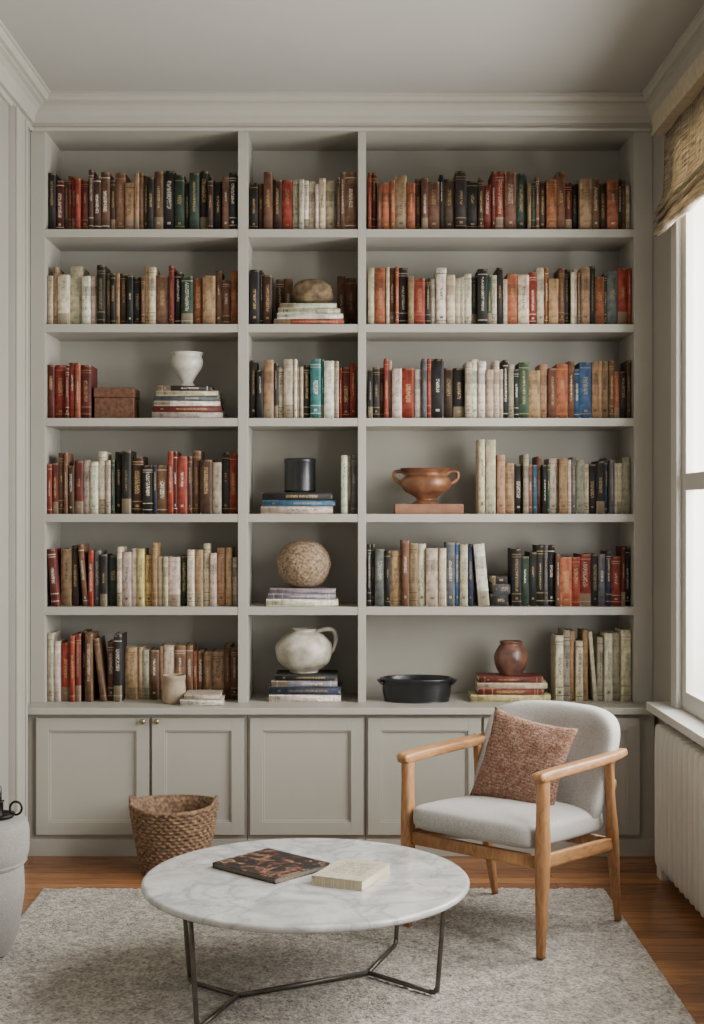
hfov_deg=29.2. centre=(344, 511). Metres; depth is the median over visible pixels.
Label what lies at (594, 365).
book
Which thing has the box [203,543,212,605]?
book
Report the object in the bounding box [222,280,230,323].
book
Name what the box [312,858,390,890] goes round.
book
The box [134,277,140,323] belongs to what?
book
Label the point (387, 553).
book
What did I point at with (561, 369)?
book
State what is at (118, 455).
book
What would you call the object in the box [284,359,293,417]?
book
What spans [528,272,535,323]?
book
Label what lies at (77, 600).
book
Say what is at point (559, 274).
book
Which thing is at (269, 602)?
book
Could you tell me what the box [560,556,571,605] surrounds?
book
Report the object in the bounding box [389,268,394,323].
book
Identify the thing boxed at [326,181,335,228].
book
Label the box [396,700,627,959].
armchair
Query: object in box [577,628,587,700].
book
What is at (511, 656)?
jar
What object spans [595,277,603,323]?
book
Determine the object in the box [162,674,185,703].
clay cup
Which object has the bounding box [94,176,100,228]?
book
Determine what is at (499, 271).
book
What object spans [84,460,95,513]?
book
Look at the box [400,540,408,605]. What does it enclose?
book
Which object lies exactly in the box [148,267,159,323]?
book
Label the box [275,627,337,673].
jug
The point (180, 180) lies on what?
book
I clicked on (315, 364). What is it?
book
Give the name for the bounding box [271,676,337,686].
book
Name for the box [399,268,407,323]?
book
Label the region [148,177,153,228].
book
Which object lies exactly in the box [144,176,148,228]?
book
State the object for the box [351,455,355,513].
book
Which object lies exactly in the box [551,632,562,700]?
book
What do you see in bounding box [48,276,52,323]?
book
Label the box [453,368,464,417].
book
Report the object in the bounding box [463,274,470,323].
book
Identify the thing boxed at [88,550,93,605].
book
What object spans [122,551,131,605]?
book
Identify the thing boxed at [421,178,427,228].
book
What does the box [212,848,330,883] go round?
book
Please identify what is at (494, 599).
book
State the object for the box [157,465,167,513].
book
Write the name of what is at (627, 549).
book
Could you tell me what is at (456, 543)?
book
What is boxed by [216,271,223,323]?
book
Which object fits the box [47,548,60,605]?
book
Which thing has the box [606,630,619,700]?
book
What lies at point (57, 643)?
book
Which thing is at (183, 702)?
book
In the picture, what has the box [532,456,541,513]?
book
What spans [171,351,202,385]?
vase
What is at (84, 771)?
base cabinet
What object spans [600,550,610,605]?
book
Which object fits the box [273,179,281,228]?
book
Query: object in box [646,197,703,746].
window
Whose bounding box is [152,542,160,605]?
book
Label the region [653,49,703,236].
roman shade
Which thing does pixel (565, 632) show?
book
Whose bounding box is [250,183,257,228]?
book
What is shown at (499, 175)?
book
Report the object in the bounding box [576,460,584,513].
book
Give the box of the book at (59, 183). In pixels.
[56,180,63,228]
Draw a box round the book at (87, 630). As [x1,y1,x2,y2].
[82,629,91,700]
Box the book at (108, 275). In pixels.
[106,273,110,323]
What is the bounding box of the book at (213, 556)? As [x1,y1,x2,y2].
[210,552,216,605]
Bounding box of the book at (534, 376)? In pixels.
[529,371,539,417]
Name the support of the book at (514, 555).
on the bookcase
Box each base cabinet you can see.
[28,715,247,855]
[247,715,364,840]
[365,715,654,855]
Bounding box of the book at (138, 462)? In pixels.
[132,456,147,513]
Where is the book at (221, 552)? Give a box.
[217,547,225,605]
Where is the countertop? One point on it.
(258, 704)
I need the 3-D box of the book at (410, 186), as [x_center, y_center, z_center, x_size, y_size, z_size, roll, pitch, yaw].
[0.296,-1.365,6.115,0.036,0.214,0.156,0,0,0]
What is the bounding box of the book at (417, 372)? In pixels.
[414,369,421,417]
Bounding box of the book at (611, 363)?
[609,361,613,417]
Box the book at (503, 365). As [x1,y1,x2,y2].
[499,360,507,417]
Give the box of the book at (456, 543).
[455,542,458,605]
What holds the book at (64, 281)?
on the bookcase
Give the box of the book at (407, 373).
[402,368,413,417]
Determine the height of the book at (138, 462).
0.259 m
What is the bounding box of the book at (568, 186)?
[565,183,571,228]
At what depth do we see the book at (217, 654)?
6.11 m
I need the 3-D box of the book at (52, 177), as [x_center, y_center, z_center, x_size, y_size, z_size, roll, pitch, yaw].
[-1.315,-1.389,6.137,0.032,0.263,0.170,0,0,0]
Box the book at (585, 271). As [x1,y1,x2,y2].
[577,267,589,323]
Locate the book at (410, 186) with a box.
[407,183,414,228]
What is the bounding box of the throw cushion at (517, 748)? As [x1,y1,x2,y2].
[469,707,577,805]
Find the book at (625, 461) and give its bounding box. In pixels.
[616,457,629,513]
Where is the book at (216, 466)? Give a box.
[212,462,221,513]
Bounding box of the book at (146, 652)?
[143,647,152,699]
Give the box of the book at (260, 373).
[257,370,263,417]
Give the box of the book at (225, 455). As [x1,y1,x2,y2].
[222,452,229,513]
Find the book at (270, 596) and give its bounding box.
[268,592,335,598]
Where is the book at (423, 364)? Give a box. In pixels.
[420,359,426,417]
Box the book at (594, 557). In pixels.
[591,553,597,605]
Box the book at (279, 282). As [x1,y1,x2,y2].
[276,279,283,318]
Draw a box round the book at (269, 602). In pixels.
[266,597,337,605]
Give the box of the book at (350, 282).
[346,278,355,323]
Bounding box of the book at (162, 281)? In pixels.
[156,275,168,323]
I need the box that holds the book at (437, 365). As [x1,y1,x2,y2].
[431,359,443,417]
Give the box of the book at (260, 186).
[258,184,263,228]
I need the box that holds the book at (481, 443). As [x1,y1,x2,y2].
[476,439,485,513]
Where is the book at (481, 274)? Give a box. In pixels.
[475,269,486,323]
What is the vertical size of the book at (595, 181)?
0.232 m
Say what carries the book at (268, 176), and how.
on the bookcase
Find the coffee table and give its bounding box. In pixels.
[141,838,469,1023]
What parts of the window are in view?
sill, casing, sash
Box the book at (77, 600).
[72,545,82,605]
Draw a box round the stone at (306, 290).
[291,279,333,302]
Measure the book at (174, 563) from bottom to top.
0.220 m
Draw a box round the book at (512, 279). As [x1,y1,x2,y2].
[504,274,517,323]
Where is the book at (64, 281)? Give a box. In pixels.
[58,275,70,323]
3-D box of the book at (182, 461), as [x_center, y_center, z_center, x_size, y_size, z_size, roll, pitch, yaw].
[-0.728,-0.120,6.108,0.044,0.258,0.160,0,0,0]
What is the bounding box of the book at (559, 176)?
[553,172,564,228]
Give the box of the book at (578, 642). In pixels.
[575,638,582,701]
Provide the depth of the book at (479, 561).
6.04 m
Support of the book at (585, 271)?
on the bookcase
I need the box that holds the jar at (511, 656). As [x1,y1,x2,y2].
[494,640,527,675]
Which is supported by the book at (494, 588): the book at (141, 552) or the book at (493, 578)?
the book at (493, 578)
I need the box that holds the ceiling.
[0,0,703,90]
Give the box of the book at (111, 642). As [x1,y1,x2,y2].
[108,639,113,700]
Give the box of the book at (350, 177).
[345,172,355,228]
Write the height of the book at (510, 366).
0.244 m
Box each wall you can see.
[0,97,30,809]
[653,135,702,838]
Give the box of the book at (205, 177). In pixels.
[200,171,211,228]
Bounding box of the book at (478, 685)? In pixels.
[475,678,546,688]
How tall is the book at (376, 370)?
0.229 m
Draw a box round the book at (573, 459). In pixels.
[568,457,575,513]
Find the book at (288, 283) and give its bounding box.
[284,279,292,302]
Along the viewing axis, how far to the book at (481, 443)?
6.05 m
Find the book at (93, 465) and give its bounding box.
[90,462,97,513]
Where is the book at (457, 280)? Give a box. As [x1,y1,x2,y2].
[455,278,459,323]
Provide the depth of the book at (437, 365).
6.04 m
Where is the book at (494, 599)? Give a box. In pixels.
[488,592,507,605]
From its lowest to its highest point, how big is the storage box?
0.140 m
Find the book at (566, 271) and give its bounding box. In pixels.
[564,269,569,323]
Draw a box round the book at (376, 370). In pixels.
[372,367,379,417]
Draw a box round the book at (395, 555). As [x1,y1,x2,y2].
[390,550,400,605]
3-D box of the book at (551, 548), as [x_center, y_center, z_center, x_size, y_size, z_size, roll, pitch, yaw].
[0.927,0.286,6.125,0.032,0.273,0.132,0,0,0]
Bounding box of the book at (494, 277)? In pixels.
[492,275,496,323]
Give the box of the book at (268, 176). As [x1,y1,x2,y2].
[264,172,273,228]
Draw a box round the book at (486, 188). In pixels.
[483,185,490,228]
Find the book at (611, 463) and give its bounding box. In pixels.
[608,460,614,513]
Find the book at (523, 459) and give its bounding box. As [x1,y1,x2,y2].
[519,454,527,513]
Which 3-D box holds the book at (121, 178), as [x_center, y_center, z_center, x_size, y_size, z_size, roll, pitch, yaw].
[-1.008,-1.390,6.134,0.046,0.264,0.154,0,0,0]
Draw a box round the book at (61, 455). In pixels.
[59,453,63,513]
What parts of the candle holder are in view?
holder dish, ring handle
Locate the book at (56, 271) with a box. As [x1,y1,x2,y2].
[53,267,63,323]
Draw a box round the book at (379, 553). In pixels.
[375,548,384,605]
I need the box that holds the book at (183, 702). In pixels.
[180,695,224,705]
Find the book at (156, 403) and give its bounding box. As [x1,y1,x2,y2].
[154,401,221,405]
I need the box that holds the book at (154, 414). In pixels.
[152,412,226,417]
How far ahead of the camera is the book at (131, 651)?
6.11 m
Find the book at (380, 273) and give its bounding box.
[375,267,385,323]
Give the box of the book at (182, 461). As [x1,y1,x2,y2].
[177,456,187,513]
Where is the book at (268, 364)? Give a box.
[264,360,274,417]
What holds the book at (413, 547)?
on the bookcase
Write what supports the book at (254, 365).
on the bookcase
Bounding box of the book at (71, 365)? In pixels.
[69,363,74,417]
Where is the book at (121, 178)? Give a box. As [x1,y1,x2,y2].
[116,173,130,228]
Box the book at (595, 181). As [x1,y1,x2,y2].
[592,178,598,228]
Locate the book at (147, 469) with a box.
[143,465,152,513]
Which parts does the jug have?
handle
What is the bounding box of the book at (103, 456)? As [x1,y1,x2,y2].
[98,451,111,513]
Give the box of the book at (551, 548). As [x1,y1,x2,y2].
[548,545,554,605]
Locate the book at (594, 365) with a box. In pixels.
[591,362,597,417]
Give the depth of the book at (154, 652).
6.10 m
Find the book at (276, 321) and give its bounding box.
[274,319,343,323]
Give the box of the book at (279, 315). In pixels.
[277,313,342,318]
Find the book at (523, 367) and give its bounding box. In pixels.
[515,362,528,417]
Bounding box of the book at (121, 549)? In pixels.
[117,546,126,605]
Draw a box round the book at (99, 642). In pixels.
[93,635,107,701]
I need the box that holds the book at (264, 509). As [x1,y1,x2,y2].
[261,506,333,513]
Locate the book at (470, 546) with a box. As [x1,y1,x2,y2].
[468,544,472,605]
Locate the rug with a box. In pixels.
[0,887,695,1023]
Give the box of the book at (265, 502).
[263,500,334,505]
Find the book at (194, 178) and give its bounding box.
[189,173,199,228]
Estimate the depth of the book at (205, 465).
6.03 m
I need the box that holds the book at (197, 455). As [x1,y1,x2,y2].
[193,451,203,513]
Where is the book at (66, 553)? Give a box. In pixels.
[61,548,71,605]
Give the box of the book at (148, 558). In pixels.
[145,554,151,605]
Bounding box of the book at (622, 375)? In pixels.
[619,371,626,417]
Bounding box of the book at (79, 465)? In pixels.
[75,461,83,513]
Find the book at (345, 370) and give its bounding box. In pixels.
[342,367,349,417]
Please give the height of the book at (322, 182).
0.231 m
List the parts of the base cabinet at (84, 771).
door, door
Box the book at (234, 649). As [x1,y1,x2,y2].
[231,644,237,698]
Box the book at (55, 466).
[52,463,58,513]
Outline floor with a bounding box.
[21,856,703,1023]
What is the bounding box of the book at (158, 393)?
[156,391,221,396]
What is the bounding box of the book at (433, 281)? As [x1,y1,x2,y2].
[431,279,435,323]
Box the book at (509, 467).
[505,463,513,513]
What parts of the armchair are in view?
leg, seat rail, armrest, seat rail, leg, leg, backrest, armrest, seat rail, seat rail, leg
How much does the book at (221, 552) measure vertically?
0.261 m
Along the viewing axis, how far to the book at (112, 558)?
6.07 m
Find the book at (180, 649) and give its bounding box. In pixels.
[175,643,186,686]
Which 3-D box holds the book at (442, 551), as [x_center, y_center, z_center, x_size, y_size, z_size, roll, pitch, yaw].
[0.436,0.292,6.098,0.033,0.260,0.132,0,0,0]
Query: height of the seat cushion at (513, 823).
0.131 m
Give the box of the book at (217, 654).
[212,648,223,694]
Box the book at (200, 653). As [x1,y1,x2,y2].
[197,648,206,689]
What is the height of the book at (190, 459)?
0.258 m
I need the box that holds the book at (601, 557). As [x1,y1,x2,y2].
[594,553,604,605]
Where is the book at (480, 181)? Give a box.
[478,178,482,228]
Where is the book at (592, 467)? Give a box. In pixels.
[589,464,595,513]
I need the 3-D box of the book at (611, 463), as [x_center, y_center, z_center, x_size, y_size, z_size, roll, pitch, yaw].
[1.194,-0.111,6.104,0.022,0.239,0.154,0,0,0]
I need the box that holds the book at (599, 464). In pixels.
[591,461,603,513]
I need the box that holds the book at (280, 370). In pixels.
[278,367,283,417]
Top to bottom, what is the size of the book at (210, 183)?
0.221 m
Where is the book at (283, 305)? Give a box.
[280,303,337,307]
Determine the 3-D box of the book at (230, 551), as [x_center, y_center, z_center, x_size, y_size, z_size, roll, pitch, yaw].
[-0.520,0.290,6.125,0.026,0.263,0.155,0,0,0]
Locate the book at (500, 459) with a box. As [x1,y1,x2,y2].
[496,455,504,513]
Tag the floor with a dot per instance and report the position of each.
(665, 922)
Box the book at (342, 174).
[340,172,344,228]
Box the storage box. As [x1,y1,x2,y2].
[94,387,139,417]
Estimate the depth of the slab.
6.05 m
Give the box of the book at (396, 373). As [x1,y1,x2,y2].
[392,369,401,417]
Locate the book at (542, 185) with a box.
[539,181,545,228]
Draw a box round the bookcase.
[31,131,652,702]
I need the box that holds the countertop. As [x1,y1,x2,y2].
[28,693,653,714]
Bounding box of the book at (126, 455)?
[122,451,135,513]
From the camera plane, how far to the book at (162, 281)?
6.04 m
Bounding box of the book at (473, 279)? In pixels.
[471,277,476,323]
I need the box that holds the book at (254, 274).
[250,270,259,323]
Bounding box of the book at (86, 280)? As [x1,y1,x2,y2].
[82,276,90,323]
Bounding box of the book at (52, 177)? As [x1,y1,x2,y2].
[48,173,60,228]
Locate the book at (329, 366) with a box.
[324,361,334,417]
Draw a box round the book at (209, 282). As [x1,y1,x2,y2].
[203,276,215,323]
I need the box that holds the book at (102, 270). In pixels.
[97,265,110,323]
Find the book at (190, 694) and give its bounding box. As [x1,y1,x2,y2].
[184,690,222,699]
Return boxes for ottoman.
[0,812,29,957]
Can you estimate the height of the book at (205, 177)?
0.272 m
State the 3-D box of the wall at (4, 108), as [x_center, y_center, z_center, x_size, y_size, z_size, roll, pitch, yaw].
[-1.460,-0.165,2.725,0.120,3.330,7.250,0,0,0]
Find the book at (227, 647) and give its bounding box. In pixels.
[224,642,233,698]
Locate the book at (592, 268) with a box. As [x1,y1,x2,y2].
[589,266,594,323]
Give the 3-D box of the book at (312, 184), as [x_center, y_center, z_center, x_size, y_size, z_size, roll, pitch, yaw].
[-0.148,-1.370,6.129,0.030,0.224,0.156,0,0,0]
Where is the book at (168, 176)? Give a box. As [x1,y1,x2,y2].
[163,171,176,228]
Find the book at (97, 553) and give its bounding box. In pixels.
[94,550,106,605]
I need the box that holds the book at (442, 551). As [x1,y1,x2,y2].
[437,547,445,605]
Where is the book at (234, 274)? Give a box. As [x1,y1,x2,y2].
[231,271,237,323]
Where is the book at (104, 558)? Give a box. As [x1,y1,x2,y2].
[100,553,111,606]
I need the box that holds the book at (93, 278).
[91,276,96,323]
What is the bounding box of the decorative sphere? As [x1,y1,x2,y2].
[277,540,331,587]
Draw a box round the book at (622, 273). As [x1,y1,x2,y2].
[616,268,626,323]
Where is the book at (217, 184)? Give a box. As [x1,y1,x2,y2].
[213,180,221,228]
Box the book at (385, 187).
[381,183,389,228]
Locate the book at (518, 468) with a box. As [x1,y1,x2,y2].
[514,464,522,513]
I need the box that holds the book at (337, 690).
[269,682,342,694]
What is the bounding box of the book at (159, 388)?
[157,386,214,390]
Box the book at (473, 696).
[467,690,550,701]
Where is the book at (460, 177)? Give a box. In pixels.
[453,171,466,228]
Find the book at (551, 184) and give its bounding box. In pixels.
[545,179,556,228]
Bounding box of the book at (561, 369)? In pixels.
[552,364,567,417]
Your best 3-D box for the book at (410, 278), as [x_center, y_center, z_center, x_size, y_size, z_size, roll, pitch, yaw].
[0.295,-0.945,6.107,0.026,0.219,0.151,0,0,0]
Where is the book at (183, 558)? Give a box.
[181,555,186,605]
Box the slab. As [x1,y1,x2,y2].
[394,504,463,513]
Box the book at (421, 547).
[418,543,425,605]
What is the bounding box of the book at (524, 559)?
[521,555,528,605]
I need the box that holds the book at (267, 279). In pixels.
[263,275,272,323]
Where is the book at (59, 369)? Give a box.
[55,365,68,417]
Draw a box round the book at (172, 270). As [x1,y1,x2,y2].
[169,265,176,323]
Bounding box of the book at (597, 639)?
[592,634,602,700]
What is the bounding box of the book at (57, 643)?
[54,638,66,701]
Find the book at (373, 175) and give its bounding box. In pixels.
[371,173,376,228]
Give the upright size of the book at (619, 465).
0.227 m
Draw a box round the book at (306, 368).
[303,365,309,417]
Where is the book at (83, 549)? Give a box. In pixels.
[78,544,89,605]
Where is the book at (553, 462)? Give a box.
[544,458,557,513]
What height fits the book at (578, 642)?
0.271 m
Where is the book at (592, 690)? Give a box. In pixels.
[586,629,597,700]
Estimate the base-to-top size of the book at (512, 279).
0.233 m
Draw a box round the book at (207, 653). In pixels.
[204,649,213,689]
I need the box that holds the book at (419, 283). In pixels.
[414,278,424,323]
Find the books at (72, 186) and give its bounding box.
[47,171,630,699]
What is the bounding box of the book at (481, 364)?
[478,361,485,417]
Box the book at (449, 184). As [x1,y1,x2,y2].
[444,179,454,228]
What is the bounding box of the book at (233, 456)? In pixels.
[230,453,237,513]
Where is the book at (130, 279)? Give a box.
[127,275,133,323]
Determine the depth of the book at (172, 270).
6.03 m
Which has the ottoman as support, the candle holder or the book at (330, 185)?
the candle holder
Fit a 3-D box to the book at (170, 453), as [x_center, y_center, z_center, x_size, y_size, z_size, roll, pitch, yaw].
[-0.779,-0.131,6.097,0.025,0.279,0.144,0,0,0]
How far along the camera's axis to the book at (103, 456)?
6.04 m
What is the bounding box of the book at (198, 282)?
[194,278,202,323]
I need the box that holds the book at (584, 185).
[576,179,591,228]
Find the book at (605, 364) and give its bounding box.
[602,361,608,417]
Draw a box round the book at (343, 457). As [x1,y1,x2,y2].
[341,455,346,513]
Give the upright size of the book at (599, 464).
0.237 m
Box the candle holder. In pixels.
[0,786,22,819]
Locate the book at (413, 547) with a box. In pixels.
[409,543,417,605]
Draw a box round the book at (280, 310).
[278,308,339,313]
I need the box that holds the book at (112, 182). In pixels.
[110,180,115,228]
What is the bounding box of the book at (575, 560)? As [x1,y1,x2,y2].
[568,556,579,605]
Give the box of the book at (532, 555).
[525,551,535,605]
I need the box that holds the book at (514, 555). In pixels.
[508,548,520,605]
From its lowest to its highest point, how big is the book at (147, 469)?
0.218 m
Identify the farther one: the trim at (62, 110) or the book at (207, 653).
the book at (207, 653)
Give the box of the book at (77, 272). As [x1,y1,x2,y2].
[71,266,89,323]
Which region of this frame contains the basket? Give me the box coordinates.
[128,794,218,873]
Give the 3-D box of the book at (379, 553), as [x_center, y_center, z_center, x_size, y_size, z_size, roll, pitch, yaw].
[0.156,0.294,6.121,0.043,0.256,0.164,0,0,0]
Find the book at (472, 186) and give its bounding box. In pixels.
[467,181,477,228]
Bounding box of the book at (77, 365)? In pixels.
[75,363,82,417]
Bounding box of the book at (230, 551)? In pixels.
[226,547,234,605]
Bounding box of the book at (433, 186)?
[428,181,438,228]
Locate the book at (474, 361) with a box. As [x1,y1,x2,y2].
[469,359,477,417]
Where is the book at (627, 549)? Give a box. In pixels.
[622,546,629,605]
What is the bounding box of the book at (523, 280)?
[518,275,528,323]
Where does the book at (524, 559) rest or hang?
on the bookcase
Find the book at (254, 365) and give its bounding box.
[250,360,258,417]
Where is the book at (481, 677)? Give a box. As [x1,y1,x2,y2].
[476,673,542,682]
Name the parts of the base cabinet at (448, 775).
door, door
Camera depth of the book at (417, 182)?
6.06 m
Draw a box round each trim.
[0,19,50,131]
[9,106,27,860]
[31,91,652,130]
[642,4,703,136]
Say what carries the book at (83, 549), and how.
on the bookcase
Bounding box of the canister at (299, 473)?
[284,458,315,491]
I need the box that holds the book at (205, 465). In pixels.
[200,460,214,513]
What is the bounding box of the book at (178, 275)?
[175,272,183,323]
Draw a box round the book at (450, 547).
[444,542,454,605]
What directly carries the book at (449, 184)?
on the bookcase
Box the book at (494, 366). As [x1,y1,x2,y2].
[490,361,498,417]
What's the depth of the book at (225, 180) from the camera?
6.03 m
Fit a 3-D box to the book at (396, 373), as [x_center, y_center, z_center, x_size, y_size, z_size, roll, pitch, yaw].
[0.233,-0.529,6.095,0.043,0.223,0.131,0,0,0]
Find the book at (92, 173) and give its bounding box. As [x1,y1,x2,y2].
[89,170,96,228]
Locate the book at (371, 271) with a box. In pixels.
[367,268,374,323]
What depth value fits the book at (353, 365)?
6.05 m
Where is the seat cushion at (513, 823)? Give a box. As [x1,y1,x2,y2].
[413,795,602,848]
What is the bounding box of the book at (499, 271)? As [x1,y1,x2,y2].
[493,268,502,323]
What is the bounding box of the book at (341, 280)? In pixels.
[337,276,345,323]
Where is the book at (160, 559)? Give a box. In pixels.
[158,556,165,605]
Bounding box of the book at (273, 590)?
[270,587,336,593]
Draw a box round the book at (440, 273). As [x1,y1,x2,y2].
[434,268,445,323]
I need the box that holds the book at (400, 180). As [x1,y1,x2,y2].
[395,175,406,228]
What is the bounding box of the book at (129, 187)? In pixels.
[125,183,134,228]
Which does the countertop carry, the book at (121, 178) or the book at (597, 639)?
the book at (597, 639)
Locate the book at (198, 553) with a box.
[195,549,202,605]
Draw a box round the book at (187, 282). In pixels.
[181,276,193,323]
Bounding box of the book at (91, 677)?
[85,630,98,701]
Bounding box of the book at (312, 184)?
[309,181,315,228]
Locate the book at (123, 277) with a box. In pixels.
[120,273,127,323]
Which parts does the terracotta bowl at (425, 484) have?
handle, handle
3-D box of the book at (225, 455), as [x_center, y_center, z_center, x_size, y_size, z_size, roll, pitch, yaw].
[-0.535,-0.130,6.121,0.034,0.277,0.136,0,0,0]
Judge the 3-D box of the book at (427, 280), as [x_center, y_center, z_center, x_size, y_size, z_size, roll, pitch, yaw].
[0.371,-0.940,6.100,0.025,0.208,0.141,0,0,0]
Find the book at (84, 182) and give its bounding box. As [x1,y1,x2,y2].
[81,179,88,228]
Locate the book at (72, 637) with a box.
[70,632,77,701]
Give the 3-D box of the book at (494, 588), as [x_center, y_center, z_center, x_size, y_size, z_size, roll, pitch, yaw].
[0.703,0.345,6.127,0.076,0.045,0.154,0,0,-1]
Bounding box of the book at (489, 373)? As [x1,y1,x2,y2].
[486,370,493,417]
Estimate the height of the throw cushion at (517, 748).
0.372 m
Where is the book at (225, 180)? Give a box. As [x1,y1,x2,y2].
[222,177,228,228]
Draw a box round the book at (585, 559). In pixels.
[573,553,590,605]
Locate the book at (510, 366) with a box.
[508,364,513,417]
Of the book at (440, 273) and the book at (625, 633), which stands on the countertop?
the book at (625, 633)
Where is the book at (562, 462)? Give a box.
[558,458,567,513]
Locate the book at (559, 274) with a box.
[554,268,563,323]
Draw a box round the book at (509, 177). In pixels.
[504,172,515,228]
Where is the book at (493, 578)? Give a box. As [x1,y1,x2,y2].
[488,574,506,583]
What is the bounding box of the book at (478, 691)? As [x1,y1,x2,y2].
[474,684,543,694]
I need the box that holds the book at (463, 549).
[459,544,467,605]
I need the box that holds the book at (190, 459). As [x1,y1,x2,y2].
[188,456,192,513]
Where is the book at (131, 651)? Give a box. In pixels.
[125,644,142,698]
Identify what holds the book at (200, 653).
on the countertop
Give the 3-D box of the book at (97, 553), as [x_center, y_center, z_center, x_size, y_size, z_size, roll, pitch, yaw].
[-1.110,0.297,6.125,0.031,0.249,0.156,0,0,0]
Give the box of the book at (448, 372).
[444,368,452,417]
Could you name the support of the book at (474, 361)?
on the bookcase
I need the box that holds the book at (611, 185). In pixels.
[605,180,617,228]
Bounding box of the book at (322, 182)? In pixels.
[319,178,325,228]
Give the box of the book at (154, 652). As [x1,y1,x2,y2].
[150,647,159,699]
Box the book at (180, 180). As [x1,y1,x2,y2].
[175,175,186,228]
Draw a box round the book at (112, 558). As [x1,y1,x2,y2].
[109,554,116,605]
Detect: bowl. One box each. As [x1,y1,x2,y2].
[377,674,456,702]
[392,468,459,503]
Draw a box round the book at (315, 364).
[310,359,320,417]
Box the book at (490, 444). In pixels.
[486,440,495,513]
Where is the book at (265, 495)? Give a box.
[262,492,331,499]
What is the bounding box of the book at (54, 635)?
[48,630,60,701]
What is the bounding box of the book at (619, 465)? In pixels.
[617,463,621,513]
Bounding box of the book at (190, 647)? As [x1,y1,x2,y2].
[186,642,196,691]
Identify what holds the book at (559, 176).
on the bookcase
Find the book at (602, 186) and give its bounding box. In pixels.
[599,183,605,228]
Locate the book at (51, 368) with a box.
[48,365,54,417]
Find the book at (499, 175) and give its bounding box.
[495,171,503,228]
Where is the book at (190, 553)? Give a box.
[187,549,194,605]
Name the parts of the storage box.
box lid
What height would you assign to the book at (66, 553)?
0.256 m
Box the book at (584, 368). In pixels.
[574,362,590,417]
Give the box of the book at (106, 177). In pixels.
[101,172,114,228]
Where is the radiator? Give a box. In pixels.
[655,724,703,917]
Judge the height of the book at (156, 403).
0.022 m
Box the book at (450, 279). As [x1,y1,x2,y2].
[446,275,454,323]
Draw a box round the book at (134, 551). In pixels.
[132,548,138,605]
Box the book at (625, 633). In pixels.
[615,627,630,701]
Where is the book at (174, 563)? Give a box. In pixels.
[168,556,180,605]
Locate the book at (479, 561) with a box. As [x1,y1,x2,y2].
[473,543,489,605]
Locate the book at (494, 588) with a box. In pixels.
[489,583,510,593]
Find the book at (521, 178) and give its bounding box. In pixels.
[516,173,526,228]
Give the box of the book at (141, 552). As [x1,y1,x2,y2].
[137,548,148,606]
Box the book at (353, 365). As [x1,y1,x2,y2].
[350,363,355,417]
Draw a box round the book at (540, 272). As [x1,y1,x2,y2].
[534,268,544,323]
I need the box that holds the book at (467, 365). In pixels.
[462,362,471,417]
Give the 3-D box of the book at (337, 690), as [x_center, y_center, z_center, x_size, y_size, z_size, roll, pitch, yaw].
[-0.175,0.798,6.113,0.321,0.036,0.185,0,0,2]
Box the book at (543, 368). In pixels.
[535,364,547,417]
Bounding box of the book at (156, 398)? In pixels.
[154,396,222,403]
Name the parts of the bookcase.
panel, shelf, shelf, shelf, shelf, shelf, panel, panel, shelf, shelf, shelf, shelf, shelf, panel, shelf, shelf, shelf, shelf, shelf, panel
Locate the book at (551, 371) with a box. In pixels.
[548,368,555,417]
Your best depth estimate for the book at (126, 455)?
6.04 m
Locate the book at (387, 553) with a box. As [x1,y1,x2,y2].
[385,550,390,605]
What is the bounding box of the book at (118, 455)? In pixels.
[115,452,121,513]
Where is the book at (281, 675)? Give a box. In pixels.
[275,670,337,680]
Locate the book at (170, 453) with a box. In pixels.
[168,451,173,513]
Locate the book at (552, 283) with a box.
[548,279,557,323]
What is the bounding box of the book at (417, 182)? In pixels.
[414,179,420,228]
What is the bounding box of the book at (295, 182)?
[293,180,298,228]
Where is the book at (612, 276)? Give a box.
[606,271,617,323]
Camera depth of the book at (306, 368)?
6.05 m
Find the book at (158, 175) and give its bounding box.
[154,171,162,228]
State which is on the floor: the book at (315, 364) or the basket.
the basket
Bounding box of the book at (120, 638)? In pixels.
[114,632,126,701]
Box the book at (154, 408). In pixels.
[152,406,223,411]
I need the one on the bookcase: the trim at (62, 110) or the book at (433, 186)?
the book at (433, 186)
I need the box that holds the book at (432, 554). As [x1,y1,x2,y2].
[426,547,438,605]
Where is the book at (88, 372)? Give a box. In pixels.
[81,365,96,417]
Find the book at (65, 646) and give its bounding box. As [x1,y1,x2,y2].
[61,640,69,700]
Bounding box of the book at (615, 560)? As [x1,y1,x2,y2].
[611,556,620,605]
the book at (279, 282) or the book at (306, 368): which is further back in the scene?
the book at (279, 282)
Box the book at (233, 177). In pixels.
[229,172,237,228]
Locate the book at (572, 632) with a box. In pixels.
[568,628,574,700]
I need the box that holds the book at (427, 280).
[425,278,430,323]
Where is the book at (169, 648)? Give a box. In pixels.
[164,642,176,673]
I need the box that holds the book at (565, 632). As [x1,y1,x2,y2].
[558,627,569,700]
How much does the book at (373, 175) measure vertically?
0.263 m
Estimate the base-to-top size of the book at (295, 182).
0.234 m
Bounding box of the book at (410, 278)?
[408,276,413,323]
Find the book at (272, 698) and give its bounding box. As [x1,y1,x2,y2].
[269,693,341,701]
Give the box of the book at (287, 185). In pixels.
[282,180,292,228]
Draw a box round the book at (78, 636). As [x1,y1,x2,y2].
[75,631,81,701]
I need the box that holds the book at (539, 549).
[532,545,543,605]
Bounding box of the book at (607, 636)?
[598,630,611,701]
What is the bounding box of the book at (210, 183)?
[208,181,212,228]
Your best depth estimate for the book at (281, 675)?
6.02 m
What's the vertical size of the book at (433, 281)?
0.208 m
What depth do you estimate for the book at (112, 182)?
6.06 m
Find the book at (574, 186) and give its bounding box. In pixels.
[572,184,577,228]
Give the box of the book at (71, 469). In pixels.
[68,466,74,513]
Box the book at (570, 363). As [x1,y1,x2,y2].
[565,361,573,417]

